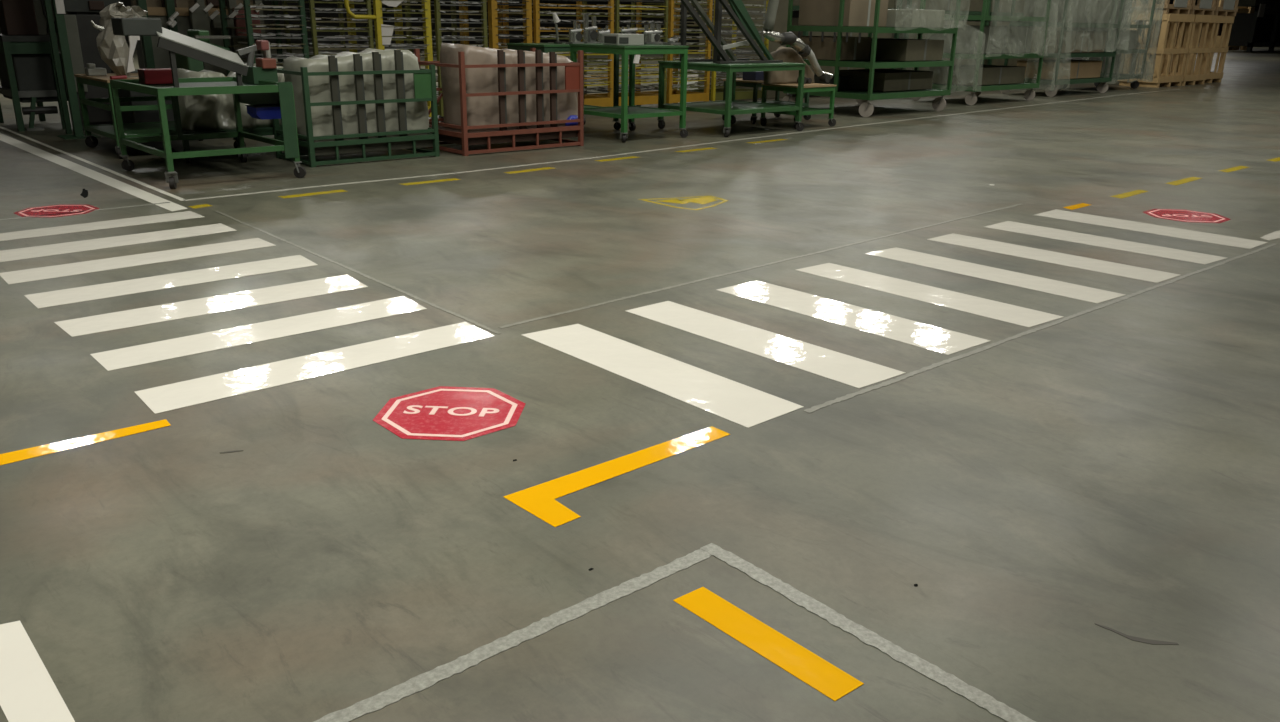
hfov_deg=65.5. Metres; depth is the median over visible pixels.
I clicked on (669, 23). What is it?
tray
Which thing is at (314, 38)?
tray
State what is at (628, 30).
metal fitting
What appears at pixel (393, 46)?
tray
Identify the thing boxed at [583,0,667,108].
rack
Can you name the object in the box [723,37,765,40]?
tray
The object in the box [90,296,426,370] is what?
crosswalk stripe
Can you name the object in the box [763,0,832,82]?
duct
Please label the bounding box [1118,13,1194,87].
wooden crate
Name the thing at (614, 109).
shelf
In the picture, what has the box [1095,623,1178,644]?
scuff
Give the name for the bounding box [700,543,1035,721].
tape
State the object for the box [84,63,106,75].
block
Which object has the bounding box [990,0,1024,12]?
carton
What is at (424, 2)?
tray
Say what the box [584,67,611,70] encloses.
tray
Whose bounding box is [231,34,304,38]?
tray
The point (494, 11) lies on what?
tray
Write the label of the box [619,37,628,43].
grille
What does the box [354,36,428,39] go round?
tray
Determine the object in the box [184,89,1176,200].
thin white line
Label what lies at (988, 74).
box
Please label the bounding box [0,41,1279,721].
floor
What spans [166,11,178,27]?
fitting
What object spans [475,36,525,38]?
tray
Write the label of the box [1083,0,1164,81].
plastic film
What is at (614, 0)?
tray
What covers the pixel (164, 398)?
crosswalk stripe
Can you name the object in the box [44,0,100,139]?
post
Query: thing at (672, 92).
rack
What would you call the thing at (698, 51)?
tray
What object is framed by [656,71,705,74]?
tray
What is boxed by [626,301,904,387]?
crosswalk stripe
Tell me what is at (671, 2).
tray
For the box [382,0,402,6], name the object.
paper sheet
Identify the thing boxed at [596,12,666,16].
tray
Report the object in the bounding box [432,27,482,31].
tray
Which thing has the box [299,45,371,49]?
tray
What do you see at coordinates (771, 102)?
shelf
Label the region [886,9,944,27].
box
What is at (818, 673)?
floor marking stripe
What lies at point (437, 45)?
tray
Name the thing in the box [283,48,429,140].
wrapped bundle
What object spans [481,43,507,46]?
tray
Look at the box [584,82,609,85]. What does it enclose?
tray
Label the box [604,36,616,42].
grille
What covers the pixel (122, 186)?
white line
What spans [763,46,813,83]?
wrapped bundle
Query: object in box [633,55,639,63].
tag
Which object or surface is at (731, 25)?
tray
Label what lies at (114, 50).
wrapped part
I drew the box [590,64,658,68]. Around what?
tray
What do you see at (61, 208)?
decal
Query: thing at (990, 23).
carton
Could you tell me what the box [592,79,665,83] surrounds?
tray
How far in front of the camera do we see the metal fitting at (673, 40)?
13.44 m
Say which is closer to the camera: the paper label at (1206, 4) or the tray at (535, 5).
the tray at (535, 5)
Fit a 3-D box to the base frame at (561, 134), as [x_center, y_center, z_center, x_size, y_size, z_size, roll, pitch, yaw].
[-1.692,-2.791,12.217,1.630,0.090,0.930,-15,25,-39]
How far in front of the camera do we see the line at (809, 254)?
6.26 m
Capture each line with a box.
[0,126,185,200]
[0,202,169,219]
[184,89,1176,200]
[215,211,500,333]
[499,204,1022,327]
[803,243,1276,412]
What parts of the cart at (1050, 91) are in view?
post, post, shelf, shelf, shelf, post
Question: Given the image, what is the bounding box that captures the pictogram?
[639,195,728,209]
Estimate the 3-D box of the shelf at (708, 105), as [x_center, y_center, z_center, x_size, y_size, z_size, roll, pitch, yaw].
[1.310,-3.700,14.455,1.490,0.012,1.330,-15,25,-39]
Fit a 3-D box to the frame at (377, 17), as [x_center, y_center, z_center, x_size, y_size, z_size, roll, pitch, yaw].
[-3.628,-4.241,13.090,0.482,2.428,0.060,-15,25,-39]
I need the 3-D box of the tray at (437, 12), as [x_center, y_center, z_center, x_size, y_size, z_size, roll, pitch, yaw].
[-2.857,-5.143,14.677,0.769,0.058,0.892,-15,25,-39]
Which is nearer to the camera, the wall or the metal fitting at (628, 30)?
the metal fitting at (628, 30)
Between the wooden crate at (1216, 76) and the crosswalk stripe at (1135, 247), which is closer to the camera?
the crosswalk stripe at (1135, 247)
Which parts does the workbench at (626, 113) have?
leg, leg, frame, leg, frame, leg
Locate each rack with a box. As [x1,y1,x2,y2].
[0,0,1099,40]
[131,0,265,75]
[218,0,308,75]
[282,0,373,57]
[346,0,432,124]
[405,0,487,122]
[459,0,531,48]
[502,0,613,106]
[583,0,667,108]
[635,0,712,105]
[679,0,768,100]
[698,0,788,100]
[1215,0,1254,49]
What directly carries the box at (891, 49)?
on the cart at (866, 109)
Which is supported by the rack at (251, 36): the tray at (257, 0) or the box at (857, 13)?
the tray at (257, 0)
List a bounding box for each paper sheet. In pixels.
[381,24,393,44]
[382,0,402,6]
[1257,4,1265,16]
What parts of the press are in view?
lever, red knob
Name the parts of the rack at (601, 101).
frame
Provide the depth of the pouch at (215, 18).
13.80 m
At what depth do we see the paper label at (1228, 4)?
28.66 m
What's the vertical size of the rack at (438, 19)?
2.299 m
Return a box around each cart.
[110,77,305,188]
[163,126,281,162]
[782,0,960,116]
[911,0,1050,104]
[1000,0,1124,96]
[1062,0,1155,88]
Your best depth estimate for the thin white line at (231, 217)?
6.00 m
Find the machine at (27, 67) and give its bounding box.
[0,34,67,130]
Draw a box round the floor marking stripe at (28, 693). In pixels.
[0,621,74,721]
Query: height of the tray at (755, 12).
0.058 m
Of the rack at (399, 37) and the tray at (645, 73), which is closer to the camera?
the rack at (399, 37)
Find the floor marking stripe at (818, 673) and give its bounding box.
[673,587,863,700]
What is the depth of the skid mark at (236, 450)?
3.60 m
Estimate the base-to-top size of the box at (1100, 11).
0.709 m
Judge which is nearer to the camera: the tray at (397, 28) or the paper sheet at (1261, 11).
the tray at (397, 28)
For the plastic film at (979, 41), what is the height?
1.480 m
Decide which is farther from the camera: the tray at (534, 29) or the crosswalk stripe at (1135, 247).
the tray at (534, 29)
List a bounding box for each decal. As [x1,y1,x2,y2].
[14,204,99,216]
[373,386,525,440]
[1143,209,1230,222]
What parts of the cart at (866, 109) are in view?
post, hook strip, post, shelf, shelf, post, shelf, post, post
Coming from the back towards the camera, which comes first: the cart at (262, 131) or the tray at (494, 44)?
the tray at (494, 44)
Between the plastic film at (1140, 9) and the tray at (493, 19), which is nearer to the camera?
the tray at (493, 19)
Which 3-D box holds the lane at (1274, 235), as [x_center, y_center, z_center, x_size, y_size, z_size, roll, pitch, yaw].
[5.319,-1.058,7.969,1.490,0.001,0.165,-13,23,-35]
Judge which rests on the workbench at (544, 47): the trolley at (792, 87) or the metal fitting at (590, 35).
the metal fitting at (590, 35)
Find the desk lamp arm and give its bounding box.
[552,12,561,43]
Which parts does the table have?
leg, leg, frame, frame, leg, leg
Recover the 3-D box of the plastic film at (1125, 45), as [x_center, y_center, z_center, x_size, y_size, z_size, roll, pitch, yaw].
[10.484,-7.768,22.606,3.000,1.430,0.142,-15,24,-39]
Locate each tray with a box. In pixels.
[224,5,302,10]
[225,15,302,19]
[226,24,303,29]
[228,44,302,48]
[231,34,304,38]
[239,54,303,58]
[257,0,298,0]
[286,1,366,3]
[287,8,369,12]
[287,18,367,22]
[288,27,370,31]
[293,54,336,57]
[296,36,371,40]
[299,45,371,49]
[353,17,424,21]
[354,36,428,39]
[357,26,425,30]
[359,44,428,48]
[361,0,426,4]
[371,8,427,13]
[411,36,485,40]
[417,44,485,47]
[420,19,484,22]
[430,1,484,5]
[431,10,482,14]
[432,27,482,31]
[468,18,528,21]
[469,26,528,29]
[471,0,528,4]
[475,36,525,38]
[476,9,525,13]
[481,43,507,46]
[507,3,610,8]
[507,11,609,16]
[508,28,611,31]
[512,19,611,23]
[532,35,582,38]
[546,0,609,0]
[560,52,609,55]
[577,89,609,93]
[584,59,610,62]
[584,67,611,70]
[584,75,609,78]
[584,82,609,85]
[586,57,662,60]
[586,72,658,75]
[589,20,659,23]
[589,86,665,91]
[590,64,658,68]
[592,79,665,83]
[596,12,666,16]
[596,28,666,31]
[614,0,664,1]
[614,5,667,9]
[640,77,708,81]
[640,85,705,88]
[641,0,710,4]
[641,8,708,11]
[641,15,710,18]
[641,22,706,25]
[648,57,708,60]
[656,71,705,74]
[673,29,709,32]
[673,36,707,39]
[687,11,766,13]
[687,17,764,20]
[688,50,708,53]
[691,44,759,46]
[691,82,738,86]
[692,3,766,7]
[692,24,763,27]
[695,31,763,33]
[696,77,741,80]
[697,71,742,73]
[698,52,763,53]
[711,57,760,59]
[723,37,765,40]
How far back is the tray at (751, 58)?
18.54 m
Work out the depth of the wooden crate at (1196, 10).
27.76 m
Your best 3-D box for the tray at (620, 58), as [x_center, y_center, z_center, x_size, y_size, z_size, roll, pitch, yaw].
[-0.247,-5.209,17.110,1.079,0.058,0.892,-15,25,-39]
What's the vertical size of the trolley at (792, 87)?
0.619 m
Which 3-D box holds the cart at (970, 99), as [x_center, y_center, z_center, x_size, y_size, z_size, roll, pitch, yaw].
[7.050,-6.670,20.577,2.550,2.498,1.512,-15,25,-39]
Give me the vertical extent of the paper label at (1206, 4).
0.400 m
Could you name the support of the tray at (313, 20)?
on the rack at (343, 46)
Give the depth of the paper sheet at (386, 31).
13.70 m
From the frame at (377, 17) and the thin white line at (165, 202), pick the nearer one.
the thin white line at (165, 202)
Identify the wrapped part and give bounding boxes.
[90,1,146,75]
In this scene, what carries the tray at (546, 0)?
on the rack at (601, 101)
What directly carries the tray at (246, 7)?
on the rack at (251, 36)
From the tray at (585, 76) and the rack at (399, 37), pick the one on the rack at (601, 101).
the tray at (585, 76)
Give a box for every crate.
[272,50,439,166]
[414,48,583,155]
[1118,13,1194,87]
[1132,0,1191,13]
[1147,15,1217,85]
[1159,0,1215,14]
[1170,16,1234,82]
[1197,0,1238,15]
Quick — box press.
[236,40,277,83]
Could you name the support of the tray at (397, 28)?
on the rack at (399, 37)
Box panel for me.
[0,0,38,34]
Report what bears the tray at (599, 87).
on the rack at (640, 98)
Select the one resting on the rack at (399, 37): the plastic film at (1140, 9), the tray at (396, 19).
the tray at (396, 19)
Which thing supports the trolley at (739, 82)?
on the floor at (1116, 466)
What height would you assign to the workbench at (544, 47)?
1.169 m
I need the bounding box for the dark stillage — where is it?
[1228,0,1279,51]
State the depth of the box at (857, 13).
17.12 m
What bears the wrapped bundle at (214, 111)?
on the cart at (262, 131)
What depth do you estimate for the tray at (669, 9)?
17.35 m
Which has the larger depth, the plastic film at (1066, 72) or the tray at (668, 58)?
the plastic film at (1066, 72)
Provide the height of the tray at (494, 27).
0.058 m
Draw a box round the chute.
[111,18,247,87]
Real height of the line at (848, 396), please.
0.001 m
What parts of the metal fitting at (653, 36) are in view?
plate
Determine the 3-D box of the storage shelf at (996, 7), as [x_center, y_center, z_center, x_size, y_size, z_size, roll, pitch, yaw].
[10.063,-8.808,26.810,3.900,2.600,1.080,-15,25,-39]
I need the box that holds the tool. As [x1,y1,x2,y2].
[110,75,137,79]
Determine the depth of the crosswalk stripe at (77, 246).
6.83 m
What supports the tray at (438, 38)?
on the rack at (438, 19)
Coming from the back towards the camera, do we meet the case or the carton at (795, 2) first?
the carton at (795, 2)
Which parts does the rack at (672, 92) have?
frame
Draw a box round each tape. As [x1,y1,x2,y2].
[0,419,170,464]
[314,549,711,721]
[503,426,729,526]
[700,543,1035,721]
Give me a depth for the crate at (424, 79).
10.67 m
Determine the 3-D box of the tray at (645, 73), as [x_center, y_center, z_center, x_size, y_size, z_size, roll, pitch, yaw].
[-0.250,-4.980,17.188,1.079,0.058,0.892,-15,25,-39]
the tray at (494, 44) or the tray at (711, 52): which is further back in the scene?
the tray at (711, 52)
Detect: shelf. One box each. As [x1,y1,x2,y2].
[0,86,56,97]
[92,122,174,134]
[583,106,674,113]
[668,101,791,110]
[759,101,794,103]
[790,0,902,97]
[793,108,821,111]
[901,0,991,68]
[959,0,1065,64]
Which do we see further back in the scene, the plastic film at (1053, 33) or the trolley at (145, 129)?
the plastic film at (1053, 33)
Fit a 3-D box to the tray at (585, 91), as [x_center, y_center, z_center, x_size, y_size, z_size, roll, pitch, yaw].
[-1.312,-4.457,16.376,1.476,0.058,0.892,-15,25,-39]
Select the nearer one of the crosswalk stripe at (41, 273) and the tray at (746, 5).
the crosswalk stripe at (41, 273)
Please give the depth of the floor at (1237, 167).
11.29 m
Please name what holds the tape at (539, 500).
on the floor at (1116, 466)
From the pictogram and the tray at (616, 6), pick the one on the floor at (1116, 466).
the pictogram
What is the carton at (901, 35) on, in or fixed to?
on the storage shelf at (909, 2)
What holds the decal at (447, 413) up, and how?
on the floor at (1116, 466)
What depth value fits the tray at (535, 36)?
15.52 m
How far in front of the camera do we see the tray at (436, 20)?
14.42 m
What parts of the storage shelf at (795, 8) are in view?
shelf, post, post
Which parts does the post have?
foot plate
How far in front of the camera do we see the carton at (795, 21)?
21.24 m
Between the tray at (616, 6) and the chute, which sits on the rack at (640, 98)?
the tray at (616, 6)
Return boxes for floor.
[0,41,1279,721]
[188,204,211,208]
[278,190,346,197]
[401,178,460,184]
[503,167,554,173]
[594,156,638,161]
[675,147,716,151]
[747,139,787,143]
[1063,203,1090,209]
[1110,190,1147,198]
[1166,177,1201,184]
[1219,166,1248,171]
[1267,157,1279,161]
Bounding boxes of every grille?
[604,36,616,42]
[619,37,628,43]
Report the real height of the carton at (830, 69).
0.651 m
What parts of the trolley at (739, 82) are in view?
leg, frame, leg, leg, frame, leg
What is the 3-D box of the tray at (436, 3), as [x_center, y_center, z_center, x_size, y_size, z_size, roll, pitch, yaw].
[-2.855,-5.258,14.638,0.769,0.058,0.892,-15,25,-39]
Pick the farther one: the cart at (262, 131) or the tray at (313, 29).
the tray at (313, 29)
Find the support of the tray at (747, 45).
on the rack at (715, 94)
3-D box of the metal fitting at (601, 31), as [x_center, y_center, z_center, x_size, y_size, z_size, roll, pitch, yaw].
[-0.526,-4.644,14.162,0.220,0.248,0.160,-15,25,-39]
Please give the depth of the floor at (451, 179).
9.56 m
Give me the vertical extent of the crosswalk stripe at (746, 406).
0.001 m
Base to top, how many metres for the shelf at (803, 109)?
0.012 m
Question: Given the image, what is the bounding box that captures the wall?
[1100,0,1275,42]
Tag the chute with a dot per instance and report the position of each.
(174, 42)
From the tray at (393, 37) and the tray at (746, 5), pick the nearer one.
the tray at (393, 37)
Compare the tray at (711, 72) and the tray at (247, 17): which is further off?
the tray at (711, 72)
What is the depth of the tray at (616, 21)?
16.55 m
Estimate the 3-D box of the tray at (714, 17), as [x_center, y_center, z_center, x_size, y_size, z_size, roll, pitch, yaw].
[1.603,-6.348,18.443,1.369,0.058,0.892,-15,25,-39]
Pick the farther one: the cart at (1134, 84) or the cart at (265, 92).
the cart at (1134, 84)
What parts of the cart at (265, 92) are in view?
leg, leg, post, panel, frame, frame, leg, plate, plate, leg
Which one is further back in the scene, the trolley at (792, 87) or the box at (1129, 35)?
the box at (1129, 35)
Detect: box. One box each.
[603,34,643,44]
[743,71,763,80]
[797,36,870,60]
[798,0,887,26]
[814,74,847,89]
[839,69,933,91]
[869,38,943,60]
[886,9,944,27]
[929,65,1025,85]
[930,25,1033,53]
[1017,59,1101,79]
[1022,0,1111,23]
[1030,30,1106,52]
[1078,29,1138,48]
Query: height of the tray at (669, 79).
0.058 m
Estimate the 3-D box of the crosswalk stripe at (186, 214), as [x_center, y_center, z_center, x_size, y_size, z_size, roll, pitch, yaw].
[-4.019,-1.004,7.365,1.471,0.001,0.323,-17,26,-41]
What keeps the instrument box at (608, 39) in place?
on the workbench at (626, 113)
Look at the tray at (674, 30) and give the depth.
17.42 m
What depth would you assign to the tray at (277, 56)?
12.95 m
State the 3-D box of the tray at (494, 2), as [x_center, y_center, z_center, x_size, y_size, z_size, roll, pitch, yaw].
[-2.203,-5.465,15.177,0.605,0.058,0.892,-15,25,-39]
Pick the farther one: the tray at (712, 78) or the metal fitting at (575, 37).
the tray at (712, 78)
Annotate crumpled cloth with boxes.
[565,115,577,125]
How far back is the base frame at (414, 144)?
10.75 m
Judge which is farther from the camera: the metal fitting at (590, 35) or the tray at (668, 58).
the tray at (668, 58)
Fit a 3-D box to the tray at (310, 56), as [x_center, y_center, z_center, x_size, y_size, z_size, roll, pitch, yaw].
[-4.253,-4.213,13.696,0.793,0.058,0.892,-15,25,-39]
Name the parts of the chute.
support leg, rail, rail, support leg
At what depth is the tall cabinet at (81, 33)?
12.90 m
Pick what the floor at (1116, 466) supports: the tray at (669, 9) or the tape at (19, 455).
the tape at (19, 455)
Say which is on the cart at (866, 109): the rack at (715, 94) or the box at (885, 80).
the box at (885, 80)
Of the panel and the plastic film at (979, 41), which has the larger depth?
the plastic film at (979, 41)
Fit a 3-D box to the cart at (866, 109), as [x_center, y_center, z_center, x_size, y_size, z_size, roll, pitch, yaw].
[4.114,-5.775,17.824,2.485,2.498,1.976,-15,25,-39]
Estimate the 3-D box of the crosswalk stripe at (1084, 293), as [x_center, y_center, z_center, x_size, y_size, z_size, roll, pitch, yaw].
[2.224,-0.569,6.393,0.345,0.001,1.648,-15,25,-39]
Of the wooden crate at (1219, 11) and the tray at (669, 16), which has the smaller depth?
the tray at (669, 16)
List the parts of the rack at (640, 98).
frame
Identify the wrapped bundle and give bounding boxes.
[177,63,284,130]
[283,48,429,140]
[440,43,577,130]
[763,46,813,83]
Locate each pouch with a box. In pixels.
[188,3,213,35]
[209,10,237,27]
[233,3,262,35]
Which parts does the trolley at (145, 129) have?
leg, frame, leg, frame, frame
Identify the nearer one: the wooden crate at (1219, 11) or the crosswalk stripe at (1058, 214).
the crosswalk stripe at (1058, 214)
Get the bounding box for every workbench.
[507,43,620,129]
[569,44,688,142]
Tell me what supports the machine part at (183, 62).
on the trolley at (145, 129)
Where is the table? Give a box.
[657,60,805,136]
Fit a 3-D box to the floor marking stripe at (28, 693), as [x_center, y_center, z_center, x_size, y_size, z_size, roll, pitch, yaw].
[-1.481,0.752,2.360,0.132,0.001,0.597,-15,25,-39]
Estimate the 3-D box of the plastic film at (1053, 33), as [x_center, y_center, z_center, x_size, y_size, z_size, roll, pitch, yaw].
[7.697,-6.853,19.802,2.719,1.530,0.191,-15,25,-39]
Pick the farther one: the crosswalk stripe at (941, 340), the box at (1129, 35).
the box at (1129, 35)
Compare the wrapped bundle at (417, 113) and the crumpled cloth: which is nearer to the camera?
the wrapped bundle at (417, 113)
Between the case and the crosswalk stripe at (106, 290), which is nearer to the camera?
the crosswalk stripe at (106, 290)
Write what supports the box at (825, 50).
on the cart at (866, 109)
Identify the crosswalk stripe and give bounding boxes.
[0,211,203,240]
[0,223,236,261]
[0,238,275,283]
[24,255,316,307]
[54,274,367,336]
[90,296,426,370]
[135,322,494,413]
[522,324,803,427]
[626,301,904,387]
[717,280,989,354]
[796,263,1062,326]
[865,247,1124,302]
[927,233,1179,282]
[985,221,1225,263]
[1035,209,1267,248]
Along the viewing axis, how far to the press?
9.87 m
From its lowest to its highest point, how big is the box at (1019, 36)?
0.529 m
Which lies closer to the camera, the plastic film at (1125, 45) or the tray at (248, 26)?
the tray at (248, 26)
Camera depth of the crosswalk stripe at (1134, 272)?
6.82 m
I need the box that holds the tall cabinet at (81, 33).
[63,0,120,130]
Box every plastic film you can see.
[895,0,968,29]
[902,31,984,91]
[988,0,1057,55]
[1025,6,1071,82]
[1066,0,1130,51]
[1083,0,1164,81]
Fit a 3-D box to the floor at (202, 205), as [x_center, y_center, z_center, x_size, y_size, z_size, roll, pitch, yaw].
[-3.603,-1.269,8.157,0.131,0.001,0.181,16,24,37]
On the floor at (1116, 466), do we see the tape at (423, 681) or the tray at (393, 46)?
the tape at (423, 681)
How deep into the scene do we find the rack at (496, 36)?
15.08 m
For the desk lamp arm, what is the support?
on the workbench at (544, 47)
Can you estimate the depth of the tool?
10.56 m
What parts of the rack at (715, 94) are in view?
frame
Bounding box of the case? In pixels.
[138,68,172,83]
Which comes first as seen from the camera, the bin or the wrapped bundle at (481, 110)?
the bin
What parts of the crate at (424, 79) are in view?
corner post, rail, rail, corner post, divider post, deck frame, foot frame, divider post, rail, rail, rail, divider post, divider post, corner plate, corner post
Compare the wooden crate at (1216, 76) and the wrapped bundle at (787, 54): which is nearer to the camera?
the wrapped bundle at (787, 54)
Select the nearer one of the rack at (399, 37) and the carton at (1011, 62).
the rack at (399, 37)
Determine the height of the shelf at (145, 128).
0.012 m
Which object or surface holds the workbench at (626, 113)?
on the floor at (1116, 466)
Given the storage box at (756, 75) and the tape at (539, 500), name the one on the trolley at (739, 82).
the storage box at (756, 75)
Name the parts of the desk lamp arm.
stem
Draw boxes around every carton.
[790,18,891,45]
[793,0,894,8]
[808,65,887,74]
[888,58,975,70]
[891,21,980,38]
[894,0,982,11]
[984,57,1056,65]
[989,22,1060,29]
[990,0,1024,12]
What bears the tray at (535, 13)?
on the rack at (601, 101)
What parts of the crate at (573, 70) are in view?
corner post, rail, rail, corner post, divider post, foot frame, deck frame, divider post, rail, rail, rail, divider post, divider post, corner plate, corner post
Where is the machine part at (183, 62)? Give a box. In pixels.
[175,30,230,71]
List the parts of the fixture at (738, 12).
upright post, upright post, rail, green panel, rail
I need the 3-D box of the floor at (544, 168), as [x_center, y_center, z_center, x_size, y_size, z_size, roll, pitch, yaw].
[-1.147,-1.987,10.373,0.120,0.001,0.610,18,25,41]
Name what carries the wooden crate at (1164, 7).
on the wooden crate at (1157, 79)
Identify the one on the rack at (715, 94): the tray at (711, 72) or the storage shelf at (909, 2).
the tray at (711, 72)
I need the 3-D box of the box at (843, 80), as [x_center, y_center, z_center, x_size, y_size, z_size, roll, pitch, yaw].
[3.277,-5.000,17.827,0.550,0.239,0.706,-15,25,-39]
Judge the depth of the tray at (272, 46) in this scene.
12.88 m
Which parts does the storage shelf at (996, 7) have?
post, shelf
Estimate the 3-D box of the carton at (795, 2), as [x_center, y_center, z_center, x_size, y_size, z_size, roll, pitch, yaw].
[4.324,-8.007,21.674,3.000,0.571,0.856,-15,25,-39]
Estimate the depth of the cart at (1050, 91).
22.69 m
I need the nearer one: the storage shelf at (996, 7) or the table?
the table
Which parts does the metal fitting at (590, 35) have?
plate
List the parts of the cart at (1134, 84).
post, post, shelf, shelf, shelf, post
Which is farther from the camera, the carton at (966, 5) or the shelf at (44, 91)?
the carton at (966, 5)
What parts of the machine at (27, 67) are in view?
leg, leg, drawer panel, leg, leg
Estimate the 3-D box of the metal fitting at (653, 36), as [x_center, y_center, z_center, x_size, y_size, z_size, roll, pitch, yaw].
[0.167,-4.473,13.598,0.340,0.270,0.160,-15,25,-39]
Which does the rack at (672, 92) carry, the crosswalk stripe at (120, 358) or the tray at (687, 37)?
the tray at (687, 37)
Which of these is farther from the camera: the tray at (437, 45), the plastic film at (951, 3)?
the plastic film at (951, 3)
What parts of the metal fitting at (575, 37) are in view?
plate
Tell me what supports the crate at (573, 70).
on the floor at (1116, 466)
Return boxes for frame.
[299,139,432,155]
[344,0,382,49]
[430,130,577,144]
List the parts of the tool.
handle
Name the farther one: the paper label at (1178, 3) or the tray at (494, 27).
the paper label at (1178, 3)
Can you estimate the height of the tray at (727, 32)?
0.058 m
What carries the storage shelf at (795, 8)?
on the floor at (1116, 466)
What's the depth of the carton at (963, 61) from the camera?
24.56 m
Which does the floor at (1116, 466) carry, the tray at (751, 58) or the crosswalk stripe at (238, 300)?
the crosswalk stripe at (238, 300)
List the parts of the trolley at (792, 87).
leg, frame, frame, leg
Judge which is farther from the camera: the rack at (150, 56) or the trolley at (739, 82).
the trolley at (739, 82)
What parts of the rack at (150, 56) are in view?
brown rail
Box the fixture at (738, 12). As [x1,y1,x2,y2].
[680,0,782,63]
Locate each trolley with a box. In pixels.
[74,73,245,158]
[722,78,810,123]
[760,83,836,128]
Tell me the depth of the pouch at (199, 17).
13.62 m
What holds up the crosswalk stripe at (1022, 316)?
on the floor at (1116, 466)
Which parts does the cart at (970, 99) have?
post, shelf, post, shelf, shelf, post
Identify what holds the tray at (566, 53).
on the rack at (601, 101)
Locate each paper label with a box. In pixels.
[1174,0,1187,7]
[1199,0,1212,8]
[1223,0,1234,9]
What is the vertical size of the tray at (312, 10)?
0.058 m
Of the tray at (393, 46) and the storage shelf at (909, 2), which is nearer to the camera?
the tray at (393, 46)
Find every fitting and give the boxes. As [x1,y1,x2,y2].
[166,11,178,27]
[566,21,583,43]
[583,14,599,43]
[597,26,609,43]
[621,25,637,33]
[644,23,662,43]
[663,37,680,44]
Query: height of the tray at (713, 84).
0.058 m
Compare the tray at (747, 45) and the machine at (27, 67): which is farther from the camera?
the tray at (747, 45)
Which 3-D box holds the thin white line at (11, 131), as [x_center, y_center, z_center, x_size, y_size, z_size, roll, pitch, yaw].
[-6.697,-2.428,11.395,0.050,0.001,8.537,-15,25,-39]
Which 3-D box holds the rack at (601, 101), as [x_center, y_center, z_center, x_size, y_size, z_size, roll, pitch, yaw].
[-1.294,-5.181,16.142,1.615,2.299,0.950,-15,25,-39]
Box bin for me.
[245,98,280,119]
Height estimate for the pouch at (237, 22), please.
0.474 m
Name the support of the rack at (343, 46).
on the floor at (1116, 466)
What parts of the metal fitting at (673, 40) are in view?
plate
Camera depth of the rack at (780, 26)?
19.96 m
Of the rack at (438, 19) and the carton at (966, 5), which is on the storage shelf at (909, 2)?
the carton at (966, 5)
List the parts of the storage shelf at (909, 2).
post, shelf, post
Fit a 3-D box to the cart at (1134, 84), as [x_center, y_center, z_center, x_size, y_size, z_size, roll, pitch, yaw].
[11.909,-8.230,25.362,2.200,2.498,1.198,-15,25,-39]
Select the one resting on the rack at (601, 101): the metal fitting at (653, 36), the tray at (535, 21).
the tray at (535, 21)
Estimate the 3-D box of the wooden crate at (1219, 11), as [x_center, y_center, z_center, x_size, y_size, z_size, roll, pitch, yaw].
[16.676,-10.676,28.921,1.625,1.200,0.925,-15,25,-39]
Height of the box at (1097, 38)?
0.479 m
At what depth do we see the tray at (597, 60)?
16.28 m
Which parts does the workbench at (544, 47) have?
frame, leg, leg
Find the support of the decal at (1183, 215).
on the floor at (1116, 466)
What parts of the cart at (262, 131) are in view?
leg, frame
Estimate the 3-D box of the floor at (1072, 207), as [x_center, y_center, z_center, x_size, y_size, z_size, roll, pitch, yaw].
[3.874,-1.369,8.808,0.436,0.001,0.111,-15,25,-39]
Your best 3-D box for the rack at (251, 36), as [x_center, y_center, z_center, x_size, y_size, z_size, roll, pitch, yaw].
[-4.912,-4.196,13.093,0.839,2.299,0.946,-15,25,-39]
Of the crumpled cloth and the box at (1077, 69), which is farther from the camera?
the box at (1077, 69)
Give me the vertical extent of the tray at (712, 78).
0.058 m

